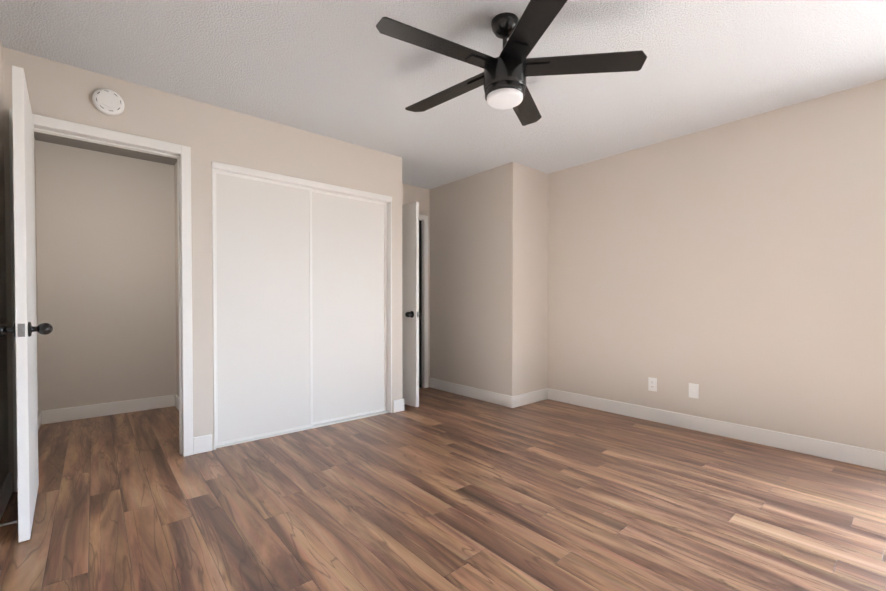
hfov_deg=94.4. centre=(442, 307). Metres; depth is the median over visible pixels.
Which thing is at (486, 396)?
baseboard
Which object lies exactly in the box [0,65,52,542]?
door
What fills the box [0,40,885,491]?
wall
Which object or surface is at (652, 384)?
duplex electrical outlet
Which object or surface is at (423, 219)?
door frame
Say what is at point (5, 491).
baseboard
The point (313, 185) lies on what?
trim
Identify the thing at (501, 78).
ceiling fan
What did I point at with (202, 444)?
baseboard
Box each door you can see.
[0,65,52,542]
[214,170,312,445]
[312,189,386,424]
[402,202,420,406]
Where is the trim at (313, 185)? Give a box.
[212,161,391,449]
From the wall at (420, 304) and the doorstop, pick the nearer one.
the doorstop
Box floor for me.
[0,387,885,590]
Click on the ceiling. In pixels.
(345, 71)
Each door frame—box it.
[9,109,192,491]
[419,214,427,387]
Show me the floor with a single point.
(438, 490)
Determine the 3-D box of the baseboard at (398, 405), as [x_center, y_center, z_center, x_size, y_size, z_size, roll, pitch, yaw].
[-0.423,0.924,3.866,0.108,0.115,0.014,-1,1,-40]
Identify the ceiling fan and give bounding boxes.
[376,0,646,125]
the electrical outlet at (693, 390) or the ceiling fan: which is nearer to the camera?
the ceiling fan
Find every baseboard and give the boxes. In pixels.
[0,472,11,519]
[38,411,40,430]
[41,395,174,424]
[175,394,178,409]
[193,434,211,453]
[393,399,402,412]
[430,378,511,407]
[512,388,547,407]
[548,388,885,470]
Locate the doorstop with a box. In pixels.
[0,520,16,526]
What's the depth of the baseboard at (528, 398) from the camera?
4.17 m
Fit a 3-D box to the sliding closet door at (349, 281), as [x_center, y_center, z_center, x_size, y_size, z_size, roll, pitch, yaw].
[-0.833,-0.005,3.615,0.778,1.954,0.028,-1,1,-40]
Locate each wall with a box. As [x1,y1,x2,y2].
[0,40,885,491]
[419,221,421,387]
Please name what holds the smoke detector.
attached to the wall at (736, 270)
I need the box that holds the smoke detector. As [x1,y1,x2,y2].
[92,89,124,115]
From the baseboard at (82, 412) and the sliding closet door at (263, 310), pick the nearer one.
the sliding closet door at (263, 310)
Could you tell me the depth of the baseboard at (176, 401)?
3.99 m
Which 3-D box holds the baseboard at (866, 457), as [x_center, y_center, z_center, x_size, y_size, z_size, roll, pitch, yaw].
[2.717,0.942,2.509,0.014,0.115,4.906,-1,1,-40]
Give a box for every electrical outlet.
[648,377,656,391]
[689,383,698,398]
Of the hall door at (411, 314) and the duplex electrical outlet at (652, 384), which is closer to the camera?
the duplex electrical outlet at (652, 384)
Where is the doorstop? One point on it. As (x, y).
(9, 523)
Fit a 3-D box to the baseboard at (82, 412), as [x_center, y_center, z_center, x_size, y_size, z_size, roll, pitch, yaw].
[-3.031,0.925,3.770,0.952,0.115,0.014,-1,1,-40]
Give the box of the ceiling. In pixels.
[0,0,885,188]
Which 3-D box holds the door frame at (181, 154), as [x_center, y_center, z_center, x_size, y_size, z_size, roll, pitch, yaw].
[-2.054,-0.037,2.539,0.842,2.078,0.136,-1,1,-40]

